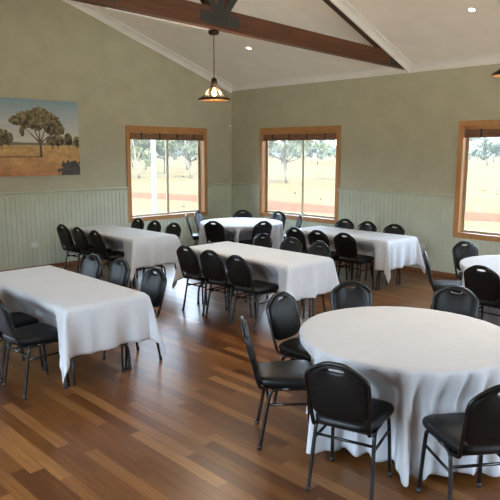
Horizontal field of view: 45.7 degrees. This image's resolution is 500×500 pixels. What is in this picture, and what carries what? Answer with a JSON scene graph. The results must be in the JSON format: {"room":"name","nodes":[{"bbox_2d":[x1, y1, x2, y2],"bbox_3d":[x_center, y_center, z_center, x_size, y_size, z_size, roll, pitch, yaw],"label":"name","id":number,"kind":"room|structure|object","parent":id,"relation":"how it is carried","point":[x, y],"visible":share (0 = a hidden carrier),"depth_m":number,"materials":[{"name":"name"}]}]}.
{"room":"community hall","nodes":[
{"label":"community hall","id":0,"kind":"room"},
{"bbox_2d":[0,0,230,192],"bbox_3d":[-4.161,-1.849,9.432,10.400,5.559,0.160,-9,13,-44],"label":"wall","id":1,"kind":"structure","parent":0,"point":[54,50],"depth_m":10.62,"materials":[{"name":"green paint"}]},
{"bbox_2d":[31,243,37,247],"bbox_3d":[-3.661,-0.081,10.085,0.130,0.080,0.016,-9,13,-44],"label":"power outlet","id":2,"kind":"object","parent":1,"relation":"attached to","point":[33,245],"visible":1,"depth_m":10.08,"materials":[{"name":"white plastic"}]},
{"bbox_2d":[0,97,79,176],"bbox_3d":[-3.737,-1.839,9.716,2.035,1.250,0.036,-9,13,-44],"label":"print","id":3,"kind":"object","parent":1,"relation":"attached to","point":[38,137],"visible":1,"depth_m":9.89},
{"bbox_2d":[0,244,198,271],"bbox_3d":[-4.105,0.372,9.733,10.400,0.078,0.020,-9,13,-44],"label":"baseboard","id":4,"kind":"structure","parent":1,"relation":"attached to","point":[73,262],"depth_m":10.46,"materials":[{"name":"brown wood"}]},
{"bbox_2d":[0,186,230,270],"bbox_3d":[-4.101,-0.266,9.626,10.400,1.232,0.007,-9,13,-44],"label":"wainscoting","id":5,"kind":"structure","parent":1,"relation":"attached to","point":[24,220],"depth_m":10.33,"materials":[{"name":"green paint"}]},
{"bbox_2d":[0,182,230,196],"bbox_3d":[-4.090,-0.875,9.516,10.400,0.075,0.052,-9,13,-44],"label":"trim","id":6,"kind":"structure","parent":1,"relation":"attached to","point":[95,190],"depth_m":10.45,"materials":[{"name":"green paint"}]},
{"bbox_2d":[62,0,232,92],"bbox_3d":[-4.055,-3.687,9.027,10.400,1.800,0.125,-9,13,-44],"label":"trim","id":7,"kind":"structure","parent":1,"relation":"attached to","point":[86,8],"depth_m":11.11,"materials":[{"name":"white wood"}]},
{"bbox_2d":[125,125,207,222],"bbox_3d":[-1.679,-1.546,11.969,1.985,1.830,0.224,-9,13,-44],"label":"window","id":8,"kind":"structure","parent":1,"relation":"in","point":[201,145],"depth_m":12.08,"materials":[{"name":"brown wood"}]},
{"bbox_2d":[130,130,202,140],"bbox_3d":[-1.636,-2.269,11.809,1.791,0.170,0.068,-9,13,-44],"label":"blind","id":9,"kind":"object","parent":8,"relation":"attached to","point":[139,135],"visible":1,"depth_m":11.73,"materials":[{"name":"brown wood"}]},
{"bbox_2d":[0,260,499,499],"bbox_3d":[0.634,1.243,5.019,10.720,0.080,13.820,-9,13,-44],"label":"floor","id":10,"kind":"structure","parent":0,"point":[181,425],"depth_m":4.42,"materials":[{"name":"brown wood"}]},
{"bbox_2d":[0,312,44,382],"bbox_3d":[-2.231,0.692,5.375,0.432,0.878,0.543,9,13,43],"label":"banquet chair","id":11,"kind":"object","parent":10,"relation":"on","point":[19,319],"visible":0.51,"depth_m":5.35,"materials":[{"name":"black leather"}]},
{"bbox_2d":[0,299,69,399],"bbox_3d":[-1.883,0.753,5.015,0.432,0.878,0.543,9,13,44],"label":"banquet chair","id":12,"kind":"object","parent":10,"relation":"on","point":[31,336],"visible":0.93,"depth_m":4.91,"materials":[{"name":"black leather"}]},
{"bbox_2d":[57,224,92,272],"bbox_3d":[-2.795,-0.005,9.601,0.432,0.878,0.543,9,13,42],"label":"banquet chair","id":13,"kind":"object","parent":10,"relation":"on","point":[65,237],"visible":0.68,"depth_m":9.43,"materials":[{"name":"black leather"}]},
{"bbox_2d":[81,253,102,279],"bbox_3d":[-1.921,0.502,6.535,0.432,0.878,0.543,9,13,44],"label":"banquet chair","id":14,"kind":"object","parent":10,"relation":"on","point":[91,267],"visible":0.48,"depth_m":6.61,"materials":[{"name":"black leather"}]},
{"bbox_2d":[72,227,112,276],"bbox_3d":[-2.444,0.053,9.251,0.432,0.878,0.543,9,13,44],"label":"banquet chair","id":15,"kind":"object","parent":10,"relation":"on","point":[80,238],"visible":0.69,"depth_m":9.08,"materials":[{"name":"black leather"}]},
{"bbox_2d":[64,343,131,388],"bbox_3d":[-1.856,0.695,5.753,0.760,0.748,1.830,-9,13,-44],"label":"folding table","id":16,"kind":"object","parent":10,"relation":"on","point":[124,344],"visible":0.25,"depth_m":5.43,"materials":[{"name":"black metal"}]},
{"bbox_2d":[0,265,164,381],"bbox_3d":[-1.856,0.602,5.738,1.021,0.577,2.112,-9,13,-44],"label":"tablecloth","id":17,"kind":"object","parent":16,"relation":"on","point":[90,315],"visible":0.98,"depth_m":5.21,"materials":[{"name":"white fabric"}]},
{"bbox_2d":[89,230,133,285],"bbox_3d":[-2.078,0.117,8.872,0.543,0.878,0.432,-8,13,-42],"label":"banquet chair","id":18,"kind":"object","parent":10,"relation":"on","point":[97,241],"visible":0.73,"depth_m":8.71,"materials":[{"name":"black leather"}]},
{"bbox_2d":[108,258,129,286],"bbox_3d":[-1.565,0.546,6.278,0.543,0.878,0.432,-8,13,-42],"label":"banquet chair","id":19,"kind":"object","parent":10,"relation":"on","point":[119,273],"visible":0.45,"depth_m":6.34,"materials":[{"name":"black leather"}]},
{"bbox_2d":[80,255,165,288],"bbox_3d":[-2.051,0.081,9.476,0.760,0.748,1.830,-9,13,-44],"label":"folding table","id":20,"kind":"object","parent":10,"relation":"on","point":[161,266],"visible":0.21,"depth_m":8.94,"materials":[{"name":"black metal"}]},
{"bbox_2d":[62,224,180,281],"bbox_3d":[-2.044,-0.011,9.455,1.056,0.577,2.107,-9,13,-44],"label":"tablecloth","id":21,"kind":"object","parent":20,"relation":"on","point":[141,248],"visible":0.73,"depth_m":8.88,"materials":[{"name":"white fabric"}]},
{"bbox_2d":[108,218,143,269],"bbox_3d":[-2.115,-0.099,10.180,0.543,0.878,0.432,-8,13,-42],"label":"banquet chair","id":22,"kind":"object","parent":10,"relation":"on","point":[136,224],"visible":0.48,"depth_m":10.23,"materials":[{"name":"black leather"}]},
{"bbox_2d":[102,267,166,369],"bbox_3d":[-1.107,0.632,5.765,0.543,0.878,0.432,-9,13,-44],"label":"banquet chair","id":23,"kind":"object","parent":10,"relation":"on","point":[153,285],"visible":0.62,"depth_m":5.79,"materials":[{"name":"black leather"}]},
{"bbox_2d":[136,220,160,277],"bbox_3d":[-1.768,-0.038,9.821,0.543,0.878,0.432,-8,13,-42],"label":"banquet chair","id":24,"kind":"object","parent":10,"relation":"on","point":[151,226],"visible":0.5,"depth_m":9.88,"materials":[{"name":"black leather"}]},
{"bbox_2d":[142,222,180,276],"bbox_3d":[-1.402,0.014,9.511,0.432,0.878,0.543,9,13,44],"label":"banquet chair","id":25,"kind":"object","parent":10,"relation":"on","point":[170,229],"visible":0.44,"depth_m":9.57,"materials":[{"name":"black leather"}]},
{"bbox_2d":[185,214,198,245],"bbox_3d":[-0.917,-0.223,10.955,0.543,0.878,0.432,-1,9,-9],"label":"banquet chair","id":26,"kind":"object","parent":10,"relation":"on","point":[195,237],"visible":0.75,"depth_m":10.77,"materials":[{"name":"black leather"}]},
{"bbox_2d":[194,211,203,232],"bbox_3d":[-0.783,-0.312,11.502,0.543,0.878,0.432,3,10,19],"label":"banquet chair","id":27,"kind":"object","parent":10,"relation":"on","point":[198,218],"visible":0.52,"depth_m":11.42,"materials":[{"name":"black leather"}]},
{"bbox_2d":[176,245,227,315],"bbox_3d":[-0.617,0.348,7.499,0.432,0.878,0.543,9,13,44],"label":"banquet chair","id":28,"kind":"object","parent":10,"relation":"on","point":[188,260],"visible":0.84,"depth_m":7.33,"materials":[{"name":"black leather"}]},
{"bbox_2d":[204,221,234,243],"bbox_3d":[-0.495,-0.092,10.168,0.432,0.878,0.543,5,11,28],"label":"banquet chair","id":29,"kind":"object","parent":10,"relation":"on","point":[215,233],"visible":0.59,"depth_m":9.94,"materials":[{"name":"black leather"}]},
{"bbox_2d":[200,250,251,323],"bbox_3d":[-0.299,0.401,7.181,0.432,0.878,0.543,9,13,42],"label":"banquet chair","id":30,"kind":"object","parent":10,"relation":"on","point":[213,267],"visible":0.93,"depth_m":7.01,"materials":[{"name":"black leather"}]},
{"bbox_2d":[233,210,252,217],"bbox_3d":[-0.149,-0.321,11.567,0.432,0.878,0.543,0,9,1],"label":"banquet chair","id":31,"kind":"object","parent":10,"relation":"on","point":[247,214],"visible":0.34,"depth_m":11.72,"materials":[{"name":"black leather"}]},
{"bbox_2d":[226,255,278,332],"bbox_3d":[0.026,0.460,6.830,0.543,0.878,0.432,-9,13,-44],"label":"banquet chair","id":32,"kind":"object","parent":10,"relation":"on","point":[239,272],"visible":0.96,"depth_m":6.67,"materials":[{"name":"black leather"}]},
{"bbox_2d":[239,221,271,244],"bbox_3d":[0.078,-0.088,10.155,0.432,0.878,0.543,-7,12,-36],"label":"banquet chair","id":33,"kind":"object","parent":10,"relation":"on","point":[266,228],"visible":0.56,"depth_m":9.92,"materials":[{"name":"black leather"}]},
{"bbox_2d":[197,283,314,317],"bbox_3d":[0.049,0.401,7.572,0.760,0.748,1.830,-9,13,-44],"label":"folding table","id":34,"kind":"object","parent":10,"relation":"on","point":[198,292],"visible":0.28,"depth_m":7.33,"materials":[{"name":"black metal"}]},
{"bbox_2d":[172,241,338,300],"bbox_3d":[0.049,0.308,7.556,1.044,0.577,2.077,-9,13,-44],"label":"tablecloth","id":35,"kind":"object","parent":34,"relation":"on","point":[300,275],"visible":0.66,"depth_m":7.04,"materials":[{"name":"white fabric"}]},
{"bbox_2d":[245,233,272,301],"bbox_3d":[0.008,0.224,8.259,0.543,0.878,0.432,-8,13,-41],"label":"banquet chair","id":36,"kind":"object","parent":10,"relation":"on","point":[267,242],"visible":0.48,"depth_m":8.32,"materials":[{"name":"black leather"}]},
{"bbox_2d":[240,316,311,450],"bbox_3d":[0.200,0.898,4.172,0.543,0.878,0.432,0,9,-2],"label":"banquet chair","id":37,"kind":"object","parent":10,"relation":"on","point":[287,375],"visible":0.87,"depth_m":4.02,"materials":[{"name":"black leather"}]},
{"bbox_2d":[270,211,285,230],"bbox_3d":[0.393,-0.291,11.398,0.432,0.878,0.543,8,12,41],"label":"banquet chair","id":38,"kind":"object","parent":10,"relation":"on","point":[281,217],"visible":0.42,"depth_m":11.47,"materials":[{"name":"black leather"}]},
{"bbox_2d":[256,237,301,304],"bbox_3d":[0.388,0.290,7.866,0.543,0.878,0.432,-9,13,-44],"label":"banquet chair","id":39,"kind":"object","parent":10,"relation":"on","point":[296,246],"visible":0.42,"depth_m":7.95,"materials":[{"name":"black leather"}]},
{"bbox_2d":[266,291,310,402],"bbox_3d":[0.430,0.801,4.767,0.543,0.878,0.432,8,12,40],"label":"banquet chair","id":40,"kind":"object","parent":10,"relation":"on","point":[282,314],"visible":0.69,"depth_m":4.77,"materials":[{"name":"black leather"}]},
{"bbox_2d":[284,214,301,239],"bbox_3d":[0.685,-0.220,10.968,0.543,0.878,0.432,-1,9,-5],"label":"banquet chair","id":41,"kind":"object","parent":10,"relation":"on","point":[299,220],"visible":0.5,"depth_m":10.83,"materials":[{"name":"black leather"}]},
{"bbox_2d":[286,227,307,253],"bbox_3d":[0.861,0.057,9.294,0.543,0.878,0.432,-8,13,-41],"label":"banquet chair","id":42,"kind":"object","parent":10,"relation":"on","point":[298,233],"visible":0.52,"depth_m":9.04,"materials":[{"name":"black leather"}]},
{"bbox_2d":[301,241,330,317],"bbox_3d":[0.719,0.345,7.537,0.543,0.878,0.432,-8,13,-42],"label":"banquet chair","id":43,"kind":"object","parent":10,"relation":"on","point":[324,250],"visible":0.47,"depth_m":7.58,"materials":[{"name":"black leather"}]},
{"bbox_2d":[308,230,347,280],"bbox_3d":[1.171,0.108,8.986,0.543,0.878,0.432,-9,13,-44],"label":"banquet chair","id":44,"kind":"object","parent":10,"relation":"on","point":[313,237],"visible":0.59,"depth_m":8.80,"materials":[{"name":"black leather"}]},
{"bbox_2d":[335,219,353,271],"bbox_3d":[1.472,-0.076,10.112,0.432,0.878,0.543,9,13,42],"label":"banquet chair","id":45,"kind":"object","parent":10,"relation":"on","point":[339,224],"visible":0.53,"depth_m":10.18,"materials":[{"name":"black leather"}]},
{"bbox_2d":[304,361,393,499],"bbox_3d":[0.586,1.007,3.519,0.432,0.878,0.543,5,11,28],"label":"banquet chair","id":46,"kind":"object","parent":10,"relation":"on","point":[344,401],"visible":1,"depth_m":3.34,"materials":[{"name":"black leather"}]},
{"bbox_2d":[330,280,372,310],"bbox_3d":[0.936,0.747,5.104,0.432,0.878,0.543,-1,9,-9],"label":"banquet chair","id":47,"kind":"object","parent":10,"relation":"on","point":[341,297],"visible":0.44,"depth_m":5.25,"materials":[{"name":"black leather"}]},
{"bbox_2d":[334,232,373,288],"bbox_3d":[1.516,0.157,8.698,0.432,0.878,0.543,9,13,44],"label":"banquet chair","id":48,"kind":"object","parent":10,"relation":"on","point":[345,247],"visible":0.95,"depth_m":8.55,"materials":[{"name":"black leather"}]},
{"bbox_2d":[337,221,376,278],"bbox_3d":[1.778,-0.020,9.778,0.543,0.878,0.432,-8,13,-41],"label":"banquet chair","id":49,"kind":"object","parent":10,"relation":"on","point":[362,226],"visible":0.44,"depth_m":9.82,"materials":[{"name":"black leather"}]},
{"bbox_2d":[364,224,404,283],"bbox_3d":[2.144,0.046,9.385,0.432,0.878,0.543,9,13,43],"label":"banquet chair","id":50,"kind":"object","parent":10,"relation":"on","point":[399,230],"visible":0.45,"depth_m":9.46,"materials":[{"name":"black leather"}]},
{"bbox_2d":[375,268,400,290],"bbox_3d":[1.573,0.106,9.392,0.760,0.748,1.830,-9,13,-44],"label":"folding table","id":51,"kind":"object","parent":10,"relation":"on","point":[380,271],"visible":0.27,"depth_m":8.76,"materials":[{"name":"black metal"}]},
{"bbox_2d":[285,226,425,282],"bbox_3d":[1.572,0.013,9.378,1.055,0.577,2.120,-9,13,-44],"label":"tablecloth","id":52,"kind":"object","parent":51,"relation":"on","point":[389,252],"visible":0.56,"depth_m":8.81,"materials":[{"name":"white fabric"}]},
{"bbox_2d":[422,250,461,308],"bbox_3d":[2.283,0.446,6.958,0.543,0.878,0.432,2,10,11],"label":"banquet chair","id":53,"kind":"object","parent":10,"relation":"on","point":[436,285],"visible":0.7,"depth_m":6.83,"materials":[{"name":"black leather"}]},
{"bbox_2d":[432,285,478,318],"bbox_3d":[1.632,0.772,4.962,0.432,0.878,0.543,7,11,34],"label":"banquet chair","id":54,"kind":"object","parent":10,"relation":"on","point":[466,303],"visible":0.45,"depth_m":5.07,"materials":[{"name":"black leather"}]},
{"bbox_2d":[416,384,499,499],"bbox_3d":[1.236,1.052,3.255,0.432,0.878,0.543,-1,9,-9],"label":"banquet chair","id":55,"kind":"object","parent":10,"relation":"on","point":[476,430],"visible":1,"depth_m":3.10,"materials":[{"name":"black leather"}]},
{"bbox_2d":[452,241,478,279],"bbox_3d":[2.858,0.352,7.538,0.432,0.878,0.543,-3,10,-17],"label":"banquet chair","id":56,"kind":"object","parent":10,"relation":"on","point":[459,252],"visible":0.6,"depth_m":7.66,"materials":[{"name":"black leather"}]},
{"bbox_2d":[464,265,499,319],"bbox_3d":[2.531,0.560,6.267,0.543,0.878,0.432,-8,13,-42],"label":"banquet chair","id":57,"kind":"object","parent":10,"relation":"on","point":[485,285],"visible":0.8,"depth_m":6.08,"materials":[{"name":"black leather"}]},
{"bbox_3d":[1.091,0.960,4.210,1.460,0.751,1.460,-9,13,-44],"label":"round table","id":58,"kind":"object","parent":10,"relation":"on","visible":0},
{"bbox_2d":[299,306,499,486],"bbox_3d":[1.103,0.939,4.171,1.528,0.715,1.549,-9,13,-44],"label":"tablecloth","id":59,"kind":"object","parent":58,"relation":"on","point":[425,347],"visible":0.73,"depth_m":3.74,"materials":[{"name":"white fabric"}]},
{"bbox_3d":[-0.159,-0.129,10.796,1.460,0.751,1.460,-9,13,-44],"label":"round table","id":60,"kind":"object","parent":10,"relation":"on","visible":0},
{"bbox_2d":[199,218,283,248],"bbox_3d":[-0.156,-0.150,10.762,1.520,0.715,1.528,-9,13,-44],"label":"tablecloth","id":61,"kind":"object","parent":60,"relation":"on","point":[238,233],"visible":0.43,"depth_m":10.40,"materials":[{"name":"white fabric"}]},
{"bbox_3d":[3.127,0.557,6.691,1.460,0.751,1.460,-9,13,-44],"label":"round table","id":62,"kind":"object","parent":10,"relation":"on","visible":0},
{"bbox_2d":[459,255,499,326],"bbox_3d":[3.136,0.528,6.698,1.578,0.714,1.590,-9,13,-44],"label":"tablecloth","id":63,"kind":"object","parent":62,"relation":"on","point":[491,261],"visible":0.32,"depth_m":6.68,"materials":[{"name":"white fabric"}]},
{"bbox_2d":[90,0,499,84],"bbox_3d":[0.647,-2.979,4.324,11.100,1.922,14.300,-9,13,-44],"label":"ceiling","id":64,"kind":"structure","parent":0,"point":[423,31],"depth_m":9.04,"materials":[{"name":"white paint"}]},
{"bbox_2d":[72,0,404,69],"bbox_3d":[-0.932,-3.207,5.905,0.133,1.694,10.415,9,13,42],"label":"roof truss","id":65,"kind":"object","parent":64,"relation":"attached to","point":[210,14],"visible":0.99,"depth_m":6.92,"materials":[{"name":"wood"}]},
{"bbox_2d":[104,7,208,29],"bbox_3d":[-0.923,-2.381,6.130,0.023,0.016,1.341,9,13,42],"label":"strip light","id":66,"kind":"object","parent":65,"relation":"attached to","point":[104,7],"visible":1,"depth_m":6.06,"materials":[{"name":"white plastic"}]},
{"bbox_2d":[198,30,229,101],"bbox_3d":[-0.412,-2.099,6.776,0.372,0.773,0.372,-9,13,-44],"label":"pendant lamp","id":67,"kind":"object","parent":65,"relation":"hanging from","point":[214,86],"visible":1,"depth_m":6.77,"materials":[{"name":"brown metal"}]},
{"bbox_2d":[330,0,412,73],"bbox_3d":[0.905,-3.471,7.727,0.100,1.774,5.210,9,13,42],"label":"trim","id":68,"kind":"structure","parent":64,"relation":"attached to","point":[344,6],"depth_m":8.76,"materials":[{"name":"white wood"}]},
{"bbox_2d":[467,7,476,11],"bbox_3d":[2.849,-3.086,7.626,0.114,0.041,0.119,-7,12,-38],"label":"recessed light","id":69,"kind":"object","parent":64,"relation":"in","point":[470,9],"visible":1,"depth_m":7.62,"materials":[{"name":"white plastic"}]},
{"bbox_3d":[1.430,-2.812,3.550,10.400,1.694,0.571,-9,13,-44],"label":"roof truss","id":70,"kind":"object","parent":64,"relation":"attached to","visible":0},
{"bbox_2d":[491,69,499,77],"bbox_3d":[2.043,-1.711,4.468,0.372,0.773,0.372,-9,13,-44],"label":"pendant lamp","id":71,"kind":"object","parent":70,"relation":"hanging from","point":[496,74],"visible":1,"depth_m":4.53,"materials":[{"name":"brown metal"}]},
{"bbox_2d":[231,64,499,194],"bbox_3d":[4.393,-0.814,8.443,0.160,3.890,13.820,-9,13,-44],"label":"wall","id":72,"kind":"structure","parent":0,"point":[400,132],"depth_m":10.26,"materials":[{"name":"green paint"}]},
{"bbox_2d":[259,125,340,223],"bbox_3d":[0.993,-1.512,11.810,0.224,1.830,2.074,-9,13,-44],"label":"window","id":73,"kind":"structure","parent":72,"relation":"in","point":[263,145],"depth_m":11.86,"materials":[{"name":"brown wood"}]},
{"bbox_2d":[263,131,336,140],"bbox_3d":[0.955,-2.235,11.651,0.068,0.170,1.880,-9,13,-44],"label":"blind","id":74,"kind":"object","parent":73,"relation":"attached to","point":[307,135],"visible":1,"depth_m":11.59,"materials":[{"name":"brown wood"}]},
{"bbox_2d":[231,182,454,199],"bbox_3d":[4.317,-0.664,8.392,0.052,0.075,13.500,-9,13,-44],"label":"trim","id":75,"kind":"structure","parent":72,"relation":"attached to","point":[341,190],"depth_m":10.30,"materials":[{"name":"green paint"}]},
{"bbox_2d":[231,186,499,273],"bbox_3d":[4.325,-0.055,8.502,0.007,1.232,13.500,-9,13,-44],"label":"wainscoting","id":76,"kind":"structure","parent":72,"relation":"attached to","point":[430,220],"depth_m":10.08,"materials":[{"name":"green paint"}]},
{"bbox_2d":[232,54,499,90],"bbox_3d":[4.309,-2.688,8.045,0.092,0.122,13.500,-9,13,-44],"label":"trim","id":77,"kind":"structure","parent":72,"relation":"attached to","point":[490,59],"depth_m":10.23,"materials":[{"name":"white wood"}]},
{"bbox_2d":[400,266,458,278],"bbox_3d":[4.325,0.583,8.609,0.020,0.078,13.500,-9,13,-44],"label":"baseboard","id":78,"kind":"structure","parent":72,"relation":"attached to","point":[407,268],"depth_m":9.87,"materials":[{"name":"brown wood"}]},
{"bbox_2d":[453,120,499,241],"bbox_3d":[4.062,-0.999,8.750,0.224,1.830,2.074,-9,13,-44],"label":"window","id":79,"kind":"structure","parent":72,"relation":"in","point":[463,143],"depth_m":9.36,"materials":[{"name":"brown wood"}]},
{"bbox_2d":[465,126,499,137],"bbox_3d":[4.024,-1.721,8.591,0.068,0.170,1.880,-9,13,-44],"label":"blind","id":80,"kind":"object","parent":79,"relation":"attached to","point":[478,131],"visible":1,"depth_m":9.04,"materials":[{"name":"brown wood"}]},
{"label":"outside","id":81,"kind":"structure","parent":0,"visible":0},
{"bbox_2d":[131,154,499,232],"bbox_3d":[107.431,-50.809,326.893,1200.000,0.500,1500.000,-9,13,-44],"label":"ground","id":82,"kind":"structure","parent":81,"point":[482,176],"depth_m":44.35,"materials":[{"name":"beige plant"}]},
{"bbox_2d":[130,139,150,177],"bbox_3d":[-10.401,-9.475,54.684,3.528,5.701,3.228,1,9,6],"label":"tree","id":83,"kind":"object","parent":82,"relation":"on","point":[137,154],"visible":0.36,"depth_m":54.57,"materials":[{"name":"green plant"}]},
{"bbox_2d":[151,140,156,213],"bbox_3d":[-2.258,-1.575,13.981,0.140,3.350,0.140,-9,13,-44],"label":"post","id":84,"kind":"object","parent":82,"relation":"on","point":[153,142],"visible":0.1,"depth_m":13.93,"materials":[{"name":"white paint"}]},
{"bbox_2d":[141,140,182,173],"bbox_3d":[-9.650,-11.505,66.335,3.643,5.922,6.479,-7,12,-38],"label":"tree","id":85,"kind":"object","parent":82,"relation":"on","point":[160,148],"visible":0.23,"depth_m":66.23,"materials":[{"name":"green plant"}]},
{"bbox_2d":[158,153,177,159],"bbox_3d":[-17.674,-20.147,121.660,4.838,4.956,6.931,3,10,16],"label":"tree","id":86,"kind":"object","parent":82,"relation":"on","point":[174,154],"visible":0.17,"depth_m":123.24,"materials":[{"name":"green plant"}]},
{"bbox_2d":[164,140,196,177],"bbox_3d":[-5.358,-9.615,54.936,6.479,5.922,3.643,5,10,26],"label":"tree","id":87,"kind":"object","parent":82,"relation":"on","point":[173,145],"visible":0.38,"depth_m":54.72,"materials":[{"name":"green plant"}]},
{"bbox_2d":[184,141,191,169],"bbox_3d":[-8.517,-14.122,79.387,4.218,6.857,7.502,0,9,2],"label":"tree","id":88,"kind":"object","parent":82,"relation":"on","point":[186,160],"visible":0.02,"depth_m":79.50,"materials":[{"name":"green plant"}]},
{"bbox_2d":[269,149,281,159],"bbox_3d":[5.108,-23.812,144.667,4.736,4.851,6.784,9,13,42],"label":"tree","id":89,"kind":"object","parent":82,"relation":"on","point":[273,157],"visible":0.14,"depth_m":145.18,"materials":[{"name":"green plant"}]},
{"bbox_2d":[270,141,292,163],"bbox_3d":[6.219,-20.859,123.565,8.243,5.894,5.754,6,11,31],"label":"tree","id":90,"kind":"object","parent":82,"relation":"on","point":[284,142],"visible":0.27,"depth_m":123.35,"materials":[{"name":"green plant"}]},
{"bbox_2d":[269,140,330,182],"bbox_3d":[3.038,-8.477,47.230,6.820,6.234,3.834,1,9,4],"label":"tree","id":91,"kind":"object","parent":82,"relation":"on","point":[296,146],"visible":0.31,"depth_m":46.94,"materials":[{"name":"green plant"}]},
{"bbox_2d":[305,147,319,159],"bbox_3d":[14.778,-23.548,143.863,4.537,4.647,6.500,3,10,15],"label":"tree","id":92,"kind":"object","parent":82,"relation":"on","point":[308,154],"visible":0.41,"depth_m":144.84,"materials":[{"name":"green plant"}]},
{"bbox_2d":[132,192,499,221],"bbox_3d":[5.845,-0.819,19.782,36.995,0.001,120.950,-9,13,-44],"label":"dirt track","id":93,"kind":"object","parent":82,"relation":"on","point":[273,205],"visible":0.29,"depth_m":26.55,"materials":[{"name":"soil"}]},
{"bbox_2d":[306,140,334,163],"bbox_3d":[13.375,-20.909,122.808,8.791,6.285,6.136,2,10,13],"label":"tree","id":94,"kind":"object","parent":82,"relation":"on","point":[313,150],"visible":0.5,"depth_m":121.99,"materials":[{"name":"green plant"}]},
{"bbox_2d":[326,143,335,160],"bbox_3d":[22.603,-27.335,164.598,5.309,5.438,7.605,-1,9,-10],"label":"tree","id":95,"kind":"object","parent":82,"relation":"on","point":[331,145],"visible":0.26,"depth_m":163.83,"materials":[{"name":"green plant"}]},
{"bbox_2d":[469,141,478,159],"bbox_3d":[49.164,-22.539,136.897,7.182,5.135,5.014,4,10,22],"label":"tree","id":96,"kind":"object","parent":82,"relation":"on","point":[476,144],"visible":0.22,"depth_m":136.29,"materials":[{"name":"green plant"}]},
{"bbox_2d":[470,137,499,165],"bbox_3d":[46.466,-19.355,114.056,8.763,6.265,6.117,6,11,30],"label":"tree","id":97,"kind":"object","parent":82,"relation":"on","point":[485,146],"visible":0.97,"depth_m":113.54,"materials":[{"name":"green plant"}]},
{"bbox_2d":[487,143,499,161],"bbox_3d":[63.881,-25.728,155.004,5.504,5.637,7.885,2,9,9],"label":"tree","id":98,"kind":"object","parent":82,"relation":"on","point":[489,153],"visible":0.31,"depth_m":153.64,"materials":[{"name":"green plant"}]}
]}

